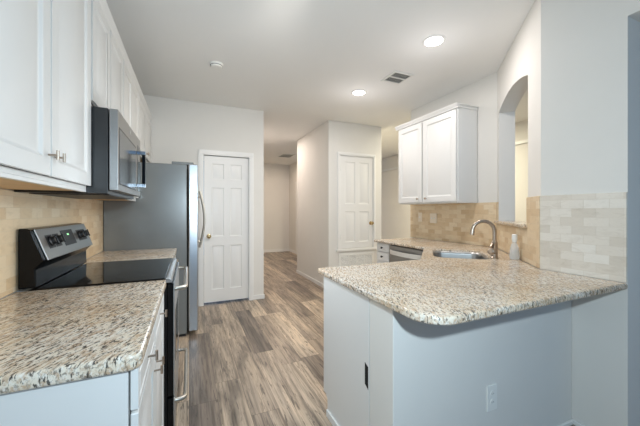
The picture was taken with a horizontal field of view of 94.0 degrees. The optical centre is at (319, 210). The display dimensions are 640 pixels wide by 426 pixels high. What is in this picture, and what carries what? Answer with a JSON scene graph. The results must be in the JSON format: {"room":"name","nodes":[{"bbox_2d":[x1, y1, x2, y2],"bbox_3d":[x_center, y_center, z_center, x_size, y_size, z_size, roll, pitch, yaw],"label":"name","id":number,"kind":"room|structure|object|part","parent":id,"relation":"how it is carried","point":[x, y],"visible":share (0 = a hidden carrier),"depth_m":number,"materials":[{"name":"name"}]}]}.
{"room":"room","nodes":[
{"label":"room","id":0,"kind":"room"},
{"bbox_2d":[1,189,102,298],"bbox_3d":[-1.024,-0.090,0.342,0.120,2.740,7.450,0,0,-24],"label":"wall","id":1,"kind":"structure","parent":0,"point":[20,290],"depth_m":1.45,"materials":[{"name":"paint"}]},
{"bbox_2d":[0,0,90,191],"bbox_3d":[-1.055,-0.635,0.980,0.331,1.087,0.943,0,0,-24],"label":"upper cabinet","id":2,"kind":"object","parent":1,"relation":"attached to","point":[45,45],"visible":1,"depth_m":1.01,"materials":[{"name":"paint"}]},
{"bbox_3d":[-0.847,-0.616,0.818,0.019,0.988,0.454,0,0,-24],"label":"door","id":3,"kind":"part","parent":2,"relation":"part of","materials":[{"name":"paint"}]},
{"bbox_3d":[-0.961,-0.098,1.022,0.018,0.012,0.943,0,0,-24],"label":"rail","id":4,"kind":"part","parent":2,"relation":"part of","materials":[{"name":"paint"}]},
{"bbox_3d":[-0.907,-0.191,1.018,0.030,0.032,0.009,0,0,-24],"label":"knob","id":5,"kind":"part","parent":2,"relation":"part of","materials":[{"name":"silver metal"}]},
{"bbox_3d":[-0.930,-0.191,1.069,0.030,0.032,0.009,0,0,-24],"label":"knob","id":6,"kind":"part","parent":2,"relation":"part of","materials":[{"name":"silver metal"}]},
{"bbox_3d":[-1.033,-0.616,1.243,0.019,0.988,0.455,0,0,-24],"label":"door","id":7,"kind":"part","parent":2,"relation":"part of","materials":[{"name":"paint"}]},
{"bbox_2d":[0,189,102,298],"bbox_3d":[-1.643,0.139,1.916,0.010,0.464,3.830,0,0,-24],"label":"backsplash","id":8,"kind":"structure","parent":1,"relation":"attached to","point":[18,210],"depth_m":1.52,"materials":[{"name":"tile"}]},
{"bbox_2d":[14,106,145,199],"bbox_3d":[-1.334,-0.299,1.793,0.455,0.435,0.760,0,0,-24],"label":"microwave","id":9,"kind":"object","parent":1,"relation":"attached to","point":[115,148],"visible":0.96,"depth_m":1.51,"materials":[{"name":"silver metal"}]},
{"bbox_3d":[-1.363,-0.084,1.780,0.315,0.004,0.680,0,0,-24],"label":"vent plate","id":10,"kind":"part","parent":9,"relation":"part of","materials":[{"name":"black plastic"}]},
{"bbox_3d":[-1.164,-0.311,1.784,0.038,0.412,0.602,0,0,-24],"label":"door","id":11,"kind":"part","parent":9,"relation":"part of","materials":[{"name":"silver metal"}]},
{"bbox_3d":[-1.317,-0.311,2.132,0.038,0.412,0.150,0,0,-24],"label":"control panel","id":12,"kind":"part","parent":9,"relation":"part of","materials":[{"name":"silver metal"}]},
{"bbox_3d":[-1.230,-0.397,2.052,0.057,0.026,0.028,0,0,-24],"label":"handle mount","id":13,"kind":"part","parent":9,"relation":"part of","materials":[{"name":"silver metal"}]},
{"bbox_3d":[-1.230,-0.173,2.052,0.057,0.026,0.028,0,0,-24],"label":"handle mount","id":14,"kind":"part","parent":9,"relation":"part of","materials":[{"name":"silver metal"}]},
{"bbox_3d":[-1.215,-0.285,2.058,0.020,0.198,0.026,0,0,-24],"label":"handle","id":15,"kind":"part","parent":9,"relation":"part of","materials":[{"name":"black metal"}]},
{"bbox_2d":[91,0,124,115],"bbox_3d":[-1.399,-0.850,1.764,0.331,0.659,0.766,0,0,-24],"label":"upper cabinet","id":16,"kind":"object","parent":1,"relation":"attached to","point":[107,47],"visible":0.37,"depth_m":1.71,"materials":[{"name":"paint"}]},
{"bbox_3d":[-1.209,-0.830,1.643,0.019,0.560,0.366,0,0,-24],"label":"door","id":17,"kind":"part","parent":16,"relation":"part of","materials":[{"name":"paint"}]},
{"bbox_3d":[-1.281,-1.147,1.816,0.034,0.064,0.766,0,0,-24],"label":"crown molding","id":18,"kind":"part","parent":16,"relation":"part of","materials":[{"name":"paint"}]},
{"bbox_3d":[-1.360,-0.830,1.987,0.019,0.560,0.366,0,0,-24],"label":"door","id":19,"kind":"part","parent":16,"relation":"part of","materials":[{"name":"paint"}]},
{"bbox_2d":[92,50,139,200],"bbox_3d":[-1.700,-0.635,2.450,0.331,1.087,0.727,0,0,-24],"label":"upper cabinet","id":20,"kind":"object","parent":1,"relation":"attached to","point":[131,86],"visible":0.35,"depth_m":2.46,"materials":[{"name":"paint"}]},
{"bbox_3d":[-1.513,-0.616,2.337,0.019,0.988,0.347,0,0,-24],"label":"door","id":21,"kind":"part","parent":20,"relation":"part of","materials":[{"name":"paint"}]},
{"bbox_3d":[-1.582,-1.147,2.502,0.034,0.064,0.727,0,0,-24],"label":"crown molding","id":22,"kind":"part","parent":20,"relation":"part of","materials":[{"name":"paint"}]},
{"bbox_3d":[-1.657,-0.616,2.664,0.019,0.988,0.346,0,0,-24],"label":"door","id":23,"kind":"part","parent":20,"relation":"part of","materials":[{"name":"paint"}]},
{"bbox_2d":[138,88,151,162],"bbox_3d":[-2.055,-0.875,3.258,0.331,0.609,1.034,0,0,-24],"label":"upper cabinet","id":24,"kind":"object","parent":1,"relation":"attached to","point":[145,117],"visible":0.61,"depth_m":3.25,"materials":[{"name":"paint"}]},
{"bbox_3d":[-1.837,-0.855,3.074,0.019,0.510,0.498,0,0,-24],"label":"door","id":25,"kind":"part","parent":24,"relation":"part of","materials":[{"name":"paint"}]},
{"bbox_3d":[-1.936,-1.147,3.310,0.034,0.064,1.034,0,0,-24],"label":"crown molding","id":26,"kind":"part","parent":24,"relation":"part of","materials":[{"name":"paint"}]},
{"bbox_3d":[-2.042,-0.855,3.541,0.019,0.510,0.502,0,0,-24],"label":"door","id":27,"kind":"part","parent":24,"relation":"part of","materials":[{"name":"paint"}]},
{"bbox_2d":[143,95,263,298],"bbox_3d":[-1.645,-0.090,4.072,1.740,2.740,0.120,0,0,-24],"label":"wall","id":28,"kind":"structure","parent":0,"point":[179,128],"depth_m":4.08,"materials":[{"name":"paint"}]},
{"bbox_2d":[198,149,253,306],"bbox_3d":[-1.299,0.225,4.163,0.742,2.110,0.106,0,0,-24],"label":"door","id":29,"kind":"structure","parent":28,"relation":"in","point":[225,184],"depth_m":4.17,"materials":[{"name":"paint"}]},
{"bbox_2d":[254,294,264,299],"bbox_3d":[-0.884,1.248,4.333,0.160,0.065,0.014,0,0,-24],"label":"baseboard","id":30,"kind":"structure","parent":28,"relation":"attached to","point":[262,296],"depth_m":4.33,"materials":[{"name":"paint"}]},
{"bbox_2d":[264,164,288,249],"bbox_3d":[-1.855,-0.090,9.178,2.220,2.740,0.100,0,0,-24],"label":"wall","id":31,"kind":"structure","parent":0,"point":[276,176],"depth_m":9.34,"materials":[{"name":"paint"}]},
{"bbox_2d":[264,248,288,252],"bbox_3d":[-1.859,1.235,9.114,1.920,0.090,0.015,0,0,-24],"label":"baseboard","id":32,"kind":"structure","parent":31,"relation":"attached to","point":[287,249],"depth_m":9.32,"materials":[{"name":"paint"}]},
{"bbox_2d":[289,162,296,250],"bbox_3d":[-0.777,-0.090,9.160,0.100,2.740,0.800,0,0,-24],"label":"wall","id":33,"kind":"structure","parent":0,"point":[293,167],"depth_m":9.20,"materials":[{"name":"paint"}]},
{"bbox_2d":[296,181,296,253],"bbox_3d":[-0.695,0.205,8.825,0.020,2.150,0.120,0,0,-24],"label":"trim","id":34,"kind":"structure","parent":33,"relation":"attached to","point":[296,181],"depth_m":8.79,"materials":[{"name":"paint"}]},
{"bbox_2d":[106,0,534,164],"bbox_3d":[0.657,-1.510,3.728,6.000,0.100,12.300,0,0,-24],"label":"ceiling","id":35,"kind":"structure","parent":0,"point":[299,63],"depth_m":2.75,"materials":[{"name":"paint"}]},
{"bbox_2d":[209,61,222,69],"bbox_3d":[-1.029,-1.441,2.967,0.132,0.036,0.132,0,0,-24],"label":"smoke detector","id":36,"kind":"object","parent":35,"relation":"attached to","point":[216,65],"visible":1,"depth_m":2.94,"materials":[{"name":"white plastic"}]},
{"bbox_2d":[277,153,295,157],"bbox_3d":[-0.891,-1.454,7.854,0.362,0.012,0.480,0,0,-24],"label":"ceiling vent","id":37,"kind":"object","parent":35,"relation":"in","point":[282,154],"visible":1,"depth_m":7.81,"materials":[{"name":"white plastic"}]},
{"bbox_2d":[351,89,366,95],"bbox_3d":[0.478,-1.456,3.677,0.196,0.008,0.196,0,0,-24],"label":"recessed light","id":38,"kind":"object","parent":35,"relation":"in","point":[358,92],"visible":1,"depth_m":3.67,"materials":[{"name":"paint"}]},
{"bbox_2d":[353,91,364,94],"bbox_3d":[0.478,-1.457,3.677,0.149,0.004,0.149,0,0,17],"label":"diffuser","id":39,"kind":"object","parent":38,"relation":"attached to","point":[354,92],"depth_m":3.68,"materials":[{"name":"white plastic"}]},
{"bbox_2d":[381,71,413,84],"bbox_3d":[0.845,-1.455,3.265,0.250,0.010,0.252,0,0,-24],"label":"ceiling vent","id":40,"kind":"object","parent":35,"relation":"in","point":[396,77],"visible":1,"depth_m":3.26,"materials":[{"name":"white plastic"}]},
{"bbox_2d":[422,34,445,47],"bbox_3d":[0.977,-1.456,2.564,0.196,0.008,0.196,0,0,-24],"label":"recessed light","id":41,"kind":"object","parent":35,"relation":"in","point":[436,40],"visible":1,"depth_m":2.55,"materials":[{"name":"paint"}]},
{"bbox_2d":[425,37,442,45],"bbox_3d":[0.977,-1.457,2.564,0.149,0.004,0.149,0,0,17],"label":"diffuser","id":42,"kind":"object","parent":41,"relation":"attached to","point":[429,41],"depth_m":2.56,"materials":[{"name":"white plastic"}]},
{"bbox_2d":[297,120,380,283],"bbox_3d":[0.297,-0.090,5.694,1.020,2.740,1.530,0,0,-24],"label":"wall","id":43,"kind":"structure","parent":0,"point":[317,150],"depth_m":5.12,"materials":[{"name":"paint"}]},
{"bbox_2d":[296,270,323,287],"bbox_3d":[-0.176,1.248,5.485,0.014,0.065,1.554,0,0,-24],"label":"baseboard","id":44,"kind":"structure","parent":43,"relation":"attached to","point":[297,271],"depth_m":5.46,"materials":[{"name":"paint"}]},
{"bbox_2d":[338,251,373,265],"bbox_3d":[0.616,0.887,4.992,0.684,0.385,0.012,0,0,-24],"label":"air vent","id":45,"kind":"object","parent":43,"relation":"in","point":[345,259],"visible":0.55,"depth_m":4.99,"materials":[{"name":"white plastic"}]},
{"bbox_2d":[336,151,376,251],"bbox_3d":[0.631,-0.154,4.960,0.762,1.622,0.083,0,0,-24],"label":"door","id":46,"kind":"structure","parent":43,"relation":"in","point":[356,176],"depth_m":4.98,"materials":[{"name":"paint"}]},
{"bbox_2d":[175,251,574,425],"bbox_3d":[0.657,1.330,3.728,6.000,0.100,12.300,0,0,-24],"label":"floor","id":47,"kind":"structure","parent":0,"point":[259,362],"depth_m":2.57,"materials":[{"name":"brown wood"}]},
{"bbox_2d":[0,294,166,425],"bbox_3d":[-0.928,0.846,1.080,0.645,0.868,0.890,0,0,-24],"label":"base cabinet","id":48,"kind":"object","parent":47,"relation":"on","point":[135,397],"visible":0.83,"depth_m":0.76,"materials":[{"name":"paint"}]},
{"bbox_2d":[0,280,165,394],"bbox_3d":[-0.929,0.391,1.069,0.616,0.042,0.918,0,0,-24],"label":"countertop","id":49,"kind":"structure","parent":48,"relation":"on","point":[49,337],"depth_m":0.91,"materials":[{"name":"stone"}]},
{"bbox_3d":[-0.576,0.473,0.982,0.019,0.110,0.420,0,0,-24],"label":"drawer","id":50,"kind":"part","parent":48,"relation":"part of","materials":[{"name":"paint"}]},
{"bbox_3d":[-0.576,0.851,0.982,0.019,0.629,0.420,0,0,-24],"label":"door","id":51,"kind":"part","parent":48,"relation":"part of","materials":[{"name":"paint"}]},
{"bbox_3d":[-0.548,0.475,0.980,0.030,0.032,0.009,0,0,-24],"label":"knob","id":52,"kind":"part","parent":48,"relation":"part of","materials":[{"name":"silver metal"}]},
{"bbox_3d":[-0.625,0.615,1.155,0.030,0.032,0.009,0,0,-24],"label":"knob","id":53,"kind":"part","parent":48,"relation":"part of","materials":[{"name":"silver metal"}]},
{"bbox_3d":[-0.755,0.473,1.391,0.019,0.110,0.448,0,0,-24],"label":"drawer","id":54,"kind":"part","parent":48,"relation":"part of","materials":[{"name":"paint"}]},
{"bbox_3d":[-0.755,0.851,1.391,0.019,0.629,0.448,0,0,-24],"label":"door","id":55,"kind":"part","parent":48,"relation":"part of","materials":[{"name":"paint"}]},
{"bbox_2d":[18,223,187,425],"bbox_3d":[-1.216,0.681,1.866,0.716,1.198,0.762,0,0,-24],"label":"range","id":56,"kind":"object","parent":47,"relation":"on","point":[49,257],"visible":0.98,"depth_m":1.63,"materials":[{"name":"black metal"}]},
{"bbox_3d":[-1.363,0.152,1.526,0.038,0.051,0.052,0,0,-24],"label":"knob","id":57,"kind":"part","parent":56,"relation":"part of","materials":[{"name":"black plastic"}]},
{"bbox_3d":[-1.398,0.152,1.603,0.038,0.051,0.052,0,0,-24],"label":"knob","id":58,"kind":"part","parent":56,"relation":"part of","materials":[{"name":"black plastic"}]},
{"bbox_3d":[-1.478,0.163,1.756,0.057,0.150,0.726,0,0,-24],"label":"control panel","id":59,"kind":"part","parent":56,"relation":"part of","materials":[{"name":"silver metal"}]},
{"bbox_3d":[-1.540,0.152,1.929,0.038,0.051,0.052,0,0,-24],"label":"knob","id":60,"kind":"part","parent":56,"relation":"part of","materials":[{"name":"black plastic"}]},
{"bbox_2d":[37,258,171,289],"bbox_3d":[-1.237,0.375,1.857,0.537,0.023,0.762,0,0,-24],"label":"cooktop","id":61,"kind":"object","parent":56,"relation":"in","point":[130,271],"depth_m":1.71,"materials":[{"name":"black glass"}]},
{"bbox_3d":[-0.968,1.115,1.974,0.028,0.180,0.752,0,0,-24],"label":"storage drawer","id":62,"kind":"part","parent":56,"relation":"part of","materials":[{"name":"black metal"}]},
{"bbox_3d":[-0.975,0.376,1.971,0.033,0.028,0.762,0,0,-24],"label":"trim","id":63,"kind":"part","parent":56,"relation":"part of","materials":[{"name":"silver metal"}]},
{"bbox_3d":[-0.968,0.704,1.974,0.028,0.616,0.752,0,0,-24],"label":"oven door","id":64,"kind":"part","parent":56,"relation":"part of","materials":[{"name":"black metal"}]},
{"bbox_3d":[-0.952,1.115,1.982,0.007,0.180,0.752,0,0,-24],"label":"plate","id":65,"kind":"part","parent":56,"relation":"part of","materials":[{"name":"silver metal"}]},
{"bbox_3d":[-0.952,0.704,1.982,0.007,0.616,0.752,0,0,-24],"label":"plate","id":66,"kind":"part","parent":56,"relation":"part of","materials":[{"name":"silver metal"}]},
{"bbox_3d":[-0.919,1.065,1.996,0.067,0.025,0.684,0,0,-24],"label":"handle","id":67,"kind":"part","parent":56,"relation":"part of","materials":[{"name":"silver metal"}]},
{"bbox_3d":[-0.919,0.435,1.996,0.067,0.025,0.684,0,0,-24],"label":"handle","id":68,"kind":"part","parent":56,"relation":"part of","materials":[{"name":"silver metal"}]},
{"bbox_2d":[103,161,205,336],"bbox_3d":[-1.772,0.387,3.353,0.902,1.778,0.905,0,0,-24],"label":"refrigerator","id":69,"kind":"object","parent":47,"relation":"on","point":[164,215],"visible":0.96,"depth_m":2.98,"materials":[{"name":"silver metal"}]},
{"bbox_3d":[-1.382,0.377,3.251,0.093,1.717,0.405,0,0,-24],"label":"door","id":70,"kind":"part","parent":69,"relation":"part of","materials":[{"name":"silver metal"}]},
{"bbox_3d":[-1.367,0.095,3.441,0.090,0.656,0.024,0,0,-24],"label":"handle","id":71,"kind":"part","parent":69,"relation":"part of","materials":[{"name":"silver metal"}]},
{"bbox_2d":[324,276,369,425],"bbox_3d":[0.519,0.846,1.873,0.865,0.868,0.562,0,0,-24],"label":"base cabinet","id":72,"kind":"object","parent":47,"relation":"on","point":[346,311],"visible":0.16,"depth_m":1.65,"materials":[{"name":"paint"}]},
{"bbox_2d":[318,238,627,324],"bbox_3d":[0.871,0.395,2.638,2.182,0.032,2.559,0,0,-24],"label":"countertop","id":73,"kind":"structure","parent":72,"relation":"on","point":[431,289],"depth_m":1.54,"materials":[{"name":"stone"}]},
{"bbox_2d":[433,251,487,258],"bbox_3d":[1.232,0.495,2.646,0.428,0.199,0.548,0,0,19],"label":"sink","id":74,"kind":"object","parent":73,"relation":"in","point":[445,254],"visible":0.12,"depth_m":2.89,"materials":[{"name":"silver metal"}]},
{"bbox_2d":[470,219,498,258],"bbox_3d":[1.323,0.223,2.393,0.213,0.311,0.087,0,0,5],"label":"faucet","id":75,"kind":"object","parent":73,"relation":"on","point":[493,250],"visible":1,"depth_m":2.39,"materials":[{"name":"silver metal"}]},
{"bbox_3d":[1.317,0.173,2.411,0.199,0.211,0.034,0,0,11],"label":"spout","id":76,"kind":"part","parent":75,"relation":"part of","materials":[{"name":"silver metal"}]},
{"bbox_3d":[1.374,0.300,2.380,0.064,0.095,0.054,0,0,-33],"label":"lever handle","id":77,"kind":"part","parent":75,"relation":"part of","materials":[{"name":"silver metal"}]},
{"bbox_2d":[509,234,519,259],"bbox_3d":[1.530,0.281,2.348,0.070,0.196,0.070,0,0,-24],"label":"soap bottle","id":78,"kind":"object","parent":73,"relation":"on","point":[514,254],"visible":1,"depth_m":2.33,"materials":[{"name":"white plastic"}]},
{"bbox_2d":[377,243,389,262],"bbox_3d":[1.101,0.846,3.968,0.705,0.868,0.268,0,0,-24],"label":"base cabinet","id":79,"kind":"object","parent":47,"relation":"on","point":[382,249],"visible":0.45,"depth_m":3.83,"materials":[{"name":"paint"}]},
{"bbox_3d":[0.814,0.585,3.842,0.019,0.110,0.256,0,0,-24],"label":"drawer","id":80,"kind":"part","parent":79,"relation":"part of","materials":[{"name":"paint"}]},
{"bbox_3d":[0.814,0.471,3.842,0.019,0.102,0.256,0,0,-24],"label":"drawer","id":81,"kind":"part","parent":79,"relation":"part of","materials":[{"name":"paint"}]},
{"bbox_2d":[389,245,422,261],"bbox_3d":[1.238,0.848,3.544,0.684,0.860,0.598,0,0,-24],"label":"dishwasher","id":82,"kind":"object","parent":47,"relation":"on","point":[396,253],"visible":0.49,"depth_m":3.44,"materials":[{"name":"silver metal"}]},
{"bbox_3d":[0.952,0.498,3.419,0.060,0.048,0.544,0,0,-24],"label":"handle","id":83,"kind":"part","parent":82,"relation":"part of","materials":[{"name":"metal"}]},
{"bbox_3d":[-1.567,0.846,2.537,0.645,0.868,0.734,0,0,-24],"label":"base cabinet","id":84,"kind":"object","parent":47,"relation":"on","visible":0},
{"bbox_2d":[78,248,176,266],"bbox_3d":[-1.572,0.391,2.534,0.616,0.042,0.739,0,0,-24],"label":"countertop","id":85,"kind":"structure","parent":84,"relation":"on","point":[122,255],"depth_m":2.48,"materials":[{"name":"stone"}]},
{"bbox_2d":[411,72,496,246],"bbox_3d":[1.646,-0.090,3.764,0.120,2.740,1.330,0,0,-24],"label":"wall","id":86,"kind":"structure","parent":0,"point":[482,93],"depth_m":3.28,"materials":[{"name":"paint"}]},
{"bbox_2d":[418,212,421,221],"bbox_3d":[1.390,0.085,4.154,0.013,0.128,0.072,0,0,-24],"label":"light switch","id":87,"kind":"object","parent":86,"relation":"attached to","point":[419,214],"visible":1,"depth_m":4.15,"materials":[{"name":"beige plastic"}]},
{"bbox_2d":[430,213,436,222],"bbox_3d":[1.489,0.095,3.930,0.013,0.128,0.116,0,0,-24],"label":"wall outlet","id":88,"kind":"object","parent":86,"relation":"attached to","point":[433,216],"visible":1,"depth_m":3.92,"materials":[{"name":"beige plastic"}]},
{"bbox_2d":[395,102,477,204],"bbox_3d":[1.396,-0.626,3.731,0.341,1.072,1.046,0,0,-24],"label":"upper cabinet","id":89,"kind":"object","parent":86,"relation":"attached to","point":[438,148],"visible":1,"depth_m":3.43,"materials":[{"name":"paint"}]},
{"bbox_3d":[1.177,-0.605,3.904,0.019,0.990,0.443,0,0,-24],"label":"door","id":90,"kind":"part","parent":89,"relation":"part of","materials":[{"name":"paint"}]},
{"bbox_3d":[1.401,-1.138,3.732,0.331,0.048,1.046,0,0,-24],"label":"crown molding","id":91,"kind":"part","parent":89,"relation":"part of","materials":[{"name":"paint"}]},
{"bbox_3d":[1.375,-0.605,3.452,0.019,0.990,0.493,0,0,-24],"label":"door","id":92,"kind":"part","parent":89,"relation":"part of","materials":[{"name":"paint"}]},
{"bbox_2d":[410,202,495,245],"bbox_3d":[1.586,0.144,3.737,0.010,0.472,1.330,0,0,-24],"label":"backsplash","id":93,"kind":"structure","parent":86,"relation":"attached to","point":[454,223],"depth_m":3.61,"materials":[{"name":"tile"}]},
{"bbox_2d":[381,120,527,238],"bbox_3d":[3.362,-0.090,4.806,0.120,2.740,12.100,0,0,-24],"label":"wall","id":94,"kind":"structure","parent":0,"point":[395,217],"depth_m":7.63,"materials":[{"name":"paint"}]},
{"bbox_2d":[381,139,527,171],"bbox_3d":[3.293,-1.115,4.776,0.030,0.050,12.100,0,0,-24],"label":"trim","id":95,"kind":"structure","parent":94,"relation":"attached to","point":[526,140],"depth_m":4.90,"materials":[{"name":"paint"}]},
{"bbox_2d":[370,299,570,425],"bbox_3d":[0.880,0.846,1.622,1.322,0.868,0.183,0,0,-24],"label":"wall","id":96,"kind":"structure","parent":0,"point":[422,374],"depth_m":1.46,"materials":[{"name":"paint"}]},
{"bbox_2d":[326,409,339,425],"bbox_3d":[0.177,1.258,1.561,0.014,0.045,0.664,0,0,-24],"label":"baseboard","id":97,"kind":"structure","parent":96,"relation":"attached to","point":[329,415],"depth_m":1.79,"materials":[{"name":"paint"}]},
{"bbox_2d":[487,383,496,411],"bbox_3d":[0.873,0.947,1.514,0.072,0.128,0.009,0,0,-24],"label":"wall outlet","id":98,"kind":"object","parent":96,"relation":"attached to","point":[491,389],"visible":1,"depth_m":1.51,"materials":[{"name":"white plastic"}]},
{"bbox_2d":[558,419,572,425],"bbox_3d":[0.909,1.266,1.527,1.320,0.028,0.014,0,0,-24],"label":"baseboard","id":99,"kind":"structure","parent":96,"relation":"attached to","point":[569,422],"depth_m":1.77,"materials":[{"name":"paint"}]},
{"bbox_2d":[497,0,540,268],"bbox_3d":[1.729,-0.090,2.538,0.145,2.740,1.265,0,0,19],"label":"wall","id":100,"kind":"structure","parent":0,"point":[519,71],"depth_m":2.56,"materials":[{"name":"paint"}]},
{"bbox_2d":[494,221,526,227],"bbox_3d":[1.751,0.112,2.615,0.215,0.026,0.945,0,0,19],"label":"window sill","id":101,"kind":"structure","parent":100,"relation":"attached to","point":[522,224],"depth_m":2.57,"materials":[{"name":"stone"}]},
{"bbox_2d":[496,196,539,268],"bbox_3d":[1.651,0.141,2.550,0.011,0.481,1.235,0,0,19],"label":"backsplash","id":102,"kind":"structure","parent":100,"relation":"attached to","point":[528,241],"depth_m":2.18,"materials":[{"name":"tile"}]},
{"bbox_2d":[541,0,639,425],"bbox_3d":[2.366,-0.090,0.064,0.145,2.740,4.215,0,0,-24],"label":"wall","id":103,"kind":"structure","parent":0,"point":[590,49],"depth_m":1.69,"materials":[{"name":"paint"}]},
{"bbox_2d":[571,419,584,425],"bbox_3d":[1.567,1.266,1.687,0.014,0.028,0.250,0,0,-24],"label":"baseboard","id":104,"kind":"structure","parent":103,"relation":"attached to","point":[576,423],"depth_m":1.77,"materials":[{"name":"paint"}]},
{"bbox_2d":[540,192,626,282],"bbox_3d":[1.533,0.140,1.768,0.010,0.480,0.424,0,0,-24],"label":"backsplash","id":105,"kind":"structure","parent":103,"relation":"attached to","point":[581,234],"depth_m":1.73,"materials":[{"name":"tile"}]}
]}

